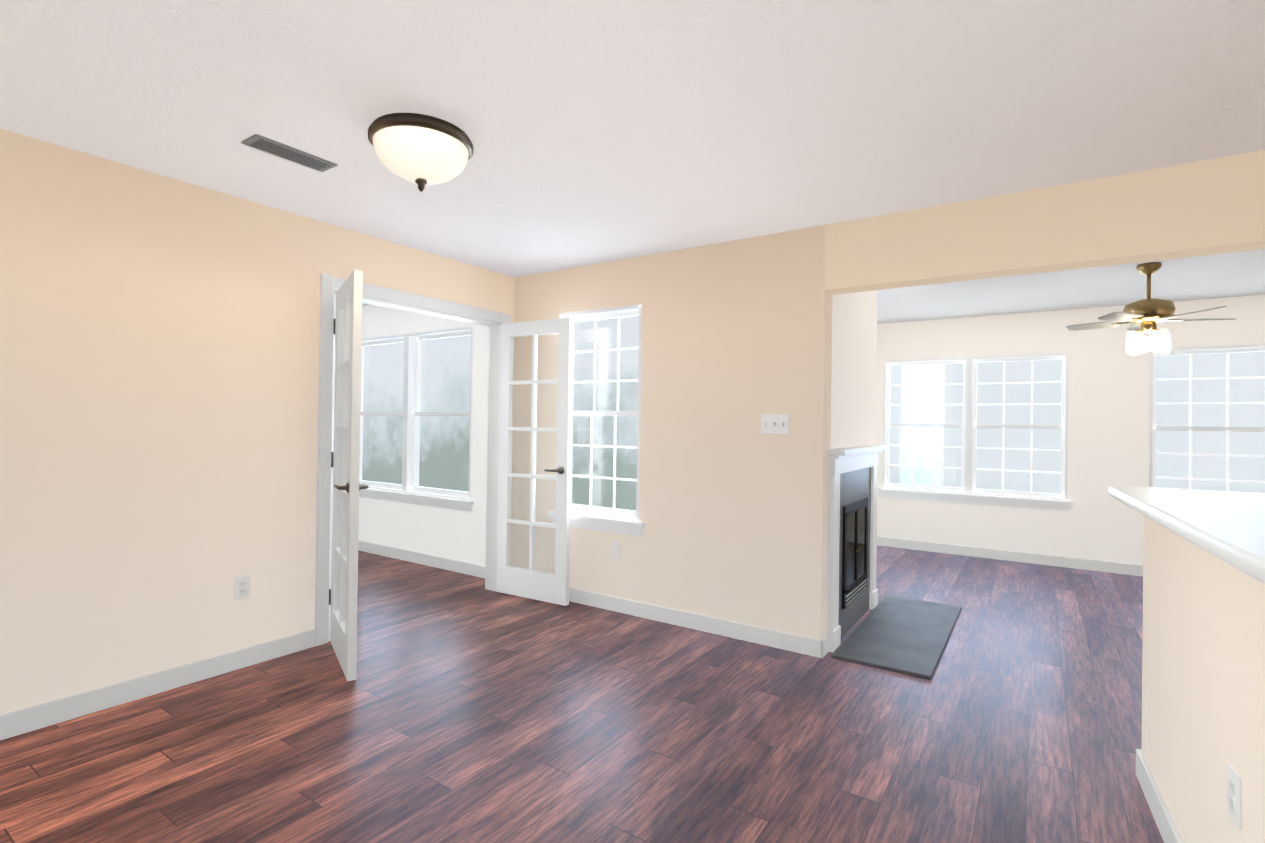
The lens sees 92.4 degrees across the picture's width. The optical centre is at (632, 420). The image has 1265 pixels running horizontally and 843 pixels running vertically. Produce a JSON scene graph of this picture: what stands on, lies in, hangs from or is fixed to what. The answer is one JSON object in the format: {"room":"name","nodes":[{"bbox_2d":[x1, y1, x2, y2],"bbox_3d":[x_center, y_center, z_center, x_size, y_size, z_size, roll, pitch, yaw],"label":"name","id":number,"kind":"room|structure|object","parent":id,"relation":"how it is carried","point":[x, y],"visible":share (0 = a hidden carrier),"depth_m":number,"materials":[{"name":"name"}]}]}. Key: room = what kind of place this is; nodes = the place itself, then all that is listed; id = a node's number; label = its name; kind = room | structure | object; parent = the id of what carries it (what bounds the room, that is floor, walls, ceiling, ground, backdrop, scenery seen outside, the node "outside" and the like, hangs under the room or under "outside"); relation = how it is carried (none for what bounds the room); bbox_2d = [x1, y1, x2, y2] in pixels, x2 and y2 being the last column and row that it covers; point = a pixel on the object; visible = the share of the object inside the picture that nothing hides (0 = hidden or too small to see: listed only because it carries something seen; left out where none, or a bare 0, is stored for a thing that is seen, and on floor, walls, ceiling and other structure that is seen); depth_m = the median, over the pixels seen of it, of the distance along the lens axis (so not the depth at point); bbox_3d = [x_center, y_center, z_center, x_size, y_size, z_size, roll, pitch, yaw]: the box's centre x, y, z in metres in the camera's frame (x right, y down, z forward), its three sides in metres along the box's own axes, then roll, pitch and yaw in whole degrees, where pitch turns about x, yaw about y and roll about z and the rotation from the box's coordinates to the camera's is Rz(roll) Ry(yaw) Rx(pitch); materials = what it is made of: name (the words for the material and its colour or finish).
{"room":"empty dining room","nodes":[
{"label":"empty dining room","id":0,"kind":"room"},
{"bbox_2d":[0,128,514,714],"bbox_3d":[-2.687,0.055,2.287,0.120,2.440,6.080,1,0,34],"label":"wall","id":1,"kind":"structure","parent":0,"point":[158,400],"depth_m":2.84,"materials":[{"name":"beige paint"}]},
{"bbox_2d":[0,629,314,739],"bbox_3d":[-3.080,1.216,1.597,0.015,0.100,4.525,1,0,34],"label":"baseboard","id":2,"kind":"structure","parent":1,"relation":"attached to","point":[29,719],"depth_m":2.80,"materials":[{"name":"white wood"}]},
{"bbox_2d":[235,575,249,599],"bbox_3d":[-2.030,0.869,3.159,0.008,0.115,0.070,1,0,34],"label":"electrical outlet","id":3,"kind":"object","parent":1,"relation":"attached to","point":[242,586],"visible":1,"depth_m":3.15,"materials":[{"name":"white plastic"}]},
{"bbox_2d":[329,270,368,680],"bbox_3d":[-1.555,0.270,3.281,0.146,2.030,0.666,1,0,-33],"label":"french door","id":4,"kind":"structure","parent":1,"relation":"in","point":[345,453],"depth_m":3.19,"materials":[{"name":"white wood"}]},
{"bbox_2d":[315,274,510,645],"bbox_3d":[-1.444,0.236,4.139,0.156,2.135,1.495,1,0,34],"label":"door frame","id":5,"kind":"structure","parent":1,"relation":"attached to","point":[330,286],"depth_m":3.56,"materials":[{"name":"white wood"}]},
{"bbox_2d":[496,318,572,605],"bbox_3d":[-0.733,0.288,4.461,0.666,2.030,0.146,1,0,31],"label":"french door","id":6,"kind":"structure","parent":1,"relation":"in","point":[535,584],"depth_m":4.44,"materials":[{"name":"white wood"}]},
{"bbox_2d":[332,305,488,565],"bbox_3d":[-2.219,0.082,5.821,3.044,2.440,0.150,1,0,34],"label":"wall","id":7,"kind":"structure","parent":0,"point":[459,535],"depth_m":5.38,"materials":[{"name":"white paint"}]},
{"bbox_2d":[359,326,473,511],"bbox_3d":[-2.107,-0.019,5.720,1.940,1.575,0.195,1,0,34],"label":"window","id":8,"kind":"structure","parent":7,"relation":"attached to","point":[409,490],"depth_m":5.69,"materials":[{"name":"white plastic"}]},
{"bbox_2d":[358,540,484,577],"bbox_3d":[-2.219,1.252,5.704,2.894,0.100,0.015,1,0,34],"label":"baseboard","id":9,"kind":"structure","parent":7,"relation":"attached to","point":[467,568],"depth_m":5.46,"materials":[{"name":"white wood"}]},
{"bbox_2d":[0,545,1163,842],"bbox_3d":[0.028,1.365,2.642,10.340,0.100,9.970,1,0,34],"label":"floor","id":10,"kind":"structure","parent":0,"point":[462,707],"depth_m":2.52,"materials":[{"name":"brown wood"}]},
{"bbox_2d":[831,595,961,679],"bbox_3d":[1.736,1.335,3.875,0.510,0.022,1.480,1,0,34],"label":"hearth pad","id":11,"kind":"object","parent":10,"relation":"on","point":[905,636],"visible":0.98,"depth_m":3.69,"materials":[{"name":"stone"}]},
{"bbox_2d":[1142,516,1264,842],"bbox_3d":[1.502,0.806,1.463,0.120,1.045,1.820,1,0,31],"label":"half wall","id":12,"kind":"structure","parent":10,"relation":"on","point":[1203,687],"depth_m":1.63,"materials":[{"name":"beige paint"}]},
{"bbox_2d":[1136,749,1182,842],"bbox_3d":[1.495,1.279,1.460,0.150,0.100,1.850,1,0,31],"label":"baseboard","id":13,"kind":"structure","parent":12,"relation":"attached to","point":[1167,828],"depth_m":2.01,"materials":[{"name":"white wood"}]},
{"bbox_2d":[1108,486,1264,583],"bbox_3d":[1.629,0.265,1.384,0.620,0.040,1.960,1,0,31],"label":"countertop","id":14,"kind":"structure","parent":12,"relation":"on","point":[1228,527],"depth_m":1.55,"materials":[{"name":"white stone"}]},
{"bbox_2d":[1227,763,1240,828],"bbox_3d":[1.388,0.867,1.401,0.008,0.115,0.070,1,0,31],"label":"outlet","id":15,"kind":"object","parent":12,"relation":"attached to","point":[1234,794],"visible":1,"depth_m":1.39,"materials":[{"name":"white plastic"}]},
{"bbox_2d":[0,0,1264,323],"bbox_3d":[1.327,-1.172,1.808,7.296,0.120,9.970,1,0,34],"label":"ceiling","id":16,"kind":"structure","parent":0,"point":[602,130],"depth_m":2.19,"materials":[{"name":"white paint"}]},
{"bbox_2d":[241,134,337,171],"bbox_3d":[-1.466,-1.141,2.605,0.130,0.010,0.340,1,0,34],"label":"ceiling vent","id":17,"kind":"object","parent":16,"relation":"in","point":[278,149],"visible":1,"depth_m":2.58,"materials":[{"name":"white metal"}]},
{"bbox_2d":[368,113,472,191],"bbox_3d":[-0.838,-1.022,2.411,0.396,0.231,0.396,1,0,34],"label":"dome ceiling light","id":18,"kind":"object","parent":16,"relation":"attached to","point":[421,150],"visible":1,"depth_m":2.29,"materials":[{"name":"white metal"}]},
{"bbox_2d":[1065,262,1235,354],"bbox_3d":[3.548,-0.762,4.180,0.915,0.608,0.880,1,0,34],"label":"ceiling fan","id":19,"kind":"object","parent":16,"relation":"hanging from","point":[1146,315],"visible":1,"depth_m":4.10,"materials":[{"name":"gold metal"}]},
{"bbox_2d":[831,290,876,448],"bbox_3d":[1.268,0.121,4.178,0.525,2.440,1.170,1,0,34],"label":"wall","id":20,"kind":"structure","parent":0,"point":[854,369],"depth_m":3.98,"materials":[{"name":"beige paint"}]},
{"bbox_2d":[827,445,887,651],"bbox_3d":[1.337,0.758,4.055,0.457,1.168,1.190,1,0,34],"label":"fireplace","id":21,"kind":"object","parent":20,"relation":"attached to","point":[852,589],"visible":0.79,"depth_m":3.86,"materials":[{"name":"white wood"}]},
{"bbox_2d":[511,150,1264,639],"bbox_3d":[1.978,0.124,2.905,7.176,2.440,0.150,1,0,34],"label":"wall","id":22,"kind":"structure","parent":0,"point":[736,339],"depth_m":3.62,"materials":[{"name":"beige paint"}]},
{"bbox_2d":[548,304,644,535],"bbox_3d":[-0.222,-0.006,4.357,0.830,1.565,0.195,1,0,34],"label":"window","id":23,"kind":"structure","parent":22,"relation":"in","point":[613,519],"depth_m":4.34,"materials":[{"name":"white plastic"}]},
{"bbox_2d":[611,541,619,558],"bbox_3d":[-0.121,0.902,4.207,0.070,0.115,0.008,1,0,34],"label":"electrical outlet","id":24,"kind":"object","parent":22,"relation":"attached to","point":[615,547],"visible":1,"depth_m":4.20,"materials":[{"name":"white plastic"}]},
{"bbox_2d":[569,587,827,657],"bbox_3d":[0.051,1.274,4.080,2.446,0.100,0.020,1,0,34],"label":"baseboard","id":25,"kind":"structure","parent":22,"relation":"attached to","point":[814,647],"depth_m":3.79,"materials":[{"name":"white wood"}]},
{"bbox_2d":[761,414,787,433],"bbox_3d":[0.835,0.022,3.573,0.165,0.115,0.017,1,0,34],"label":"light switch","id":26,"kind":"object","parent":22,"relation":"attached to","point":[774,423],"visible":1,"depth_m":3.57,"materials":[{"name":"white plastic"}]},
{"bbox_2d":[876,295,1264,564],"bbox_3d":[4.796,0.178,5.373,5.490,2.440,0.150,1,0,34],"label":"wall","id":27,"kind":"structure","parent":0,"point":[1108,408],"depth_m":5.69,"materials":[{"name":"beige paint"}]},
{"bbox_2d":[877,353,1073,510],"bbox_3d":[3.464,0.102,6.242,1.750,1.495,0.195,1,0,34],"label":"window","id":28,"kind":"structure","parent":27,"relation":"in","point":[968,491],"depth_m":6.20,"materials":[{"name":"white plastic"}]},
{"bbox_2d":[877,536,1142,575],"bbox_3d":[4.734,1.346,5.298,5.250,0.100,0.015,1,0,34],"label":"baseboard","id":29,"kind":"structure","parent":27,"relation":"attached to","point":[1042,559],"depth_m":5.94,"materials":[{"name":"white wood"}]},
{"bbox_2d":[1149,344,1264,492],"bbox_3d":[5.324,0.120,4.992,1.750,1.495,0.195,1,0,34],"label":"window","id":30,"kind":"structure","parent":27,"relation":"in","point":[1227,350],"depth_m":5.28,"materials":[{"name":"white plastic"}]},
{"label":"outside","id":31,"kind":"structure","parent":0,"visible":0},
{"bbox_2d":[362,322,578,503],"bbox_3d":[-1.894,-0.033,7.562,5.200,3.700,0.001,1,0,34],"label":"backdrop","id":32,"kind":"structure","parent":31,"point":[426,441],"depth_m":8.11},
{"bbox_2d":[577,316,638,509],"bbox_3d":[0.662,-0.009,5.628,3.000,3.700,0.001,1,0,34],"label":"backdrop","id":33,"kind":"structure","parent":31,"point":[625,356],"depth_m":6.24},
{"bbox_2d":[889,352,1264,493],"bbox_3d":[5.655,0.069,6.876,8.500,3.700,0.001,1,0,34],"label":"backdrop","id":34,"kind":"structure","parent":31,"point":[1250,415],"depth_m":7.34,"materials":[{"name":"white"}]}
]}

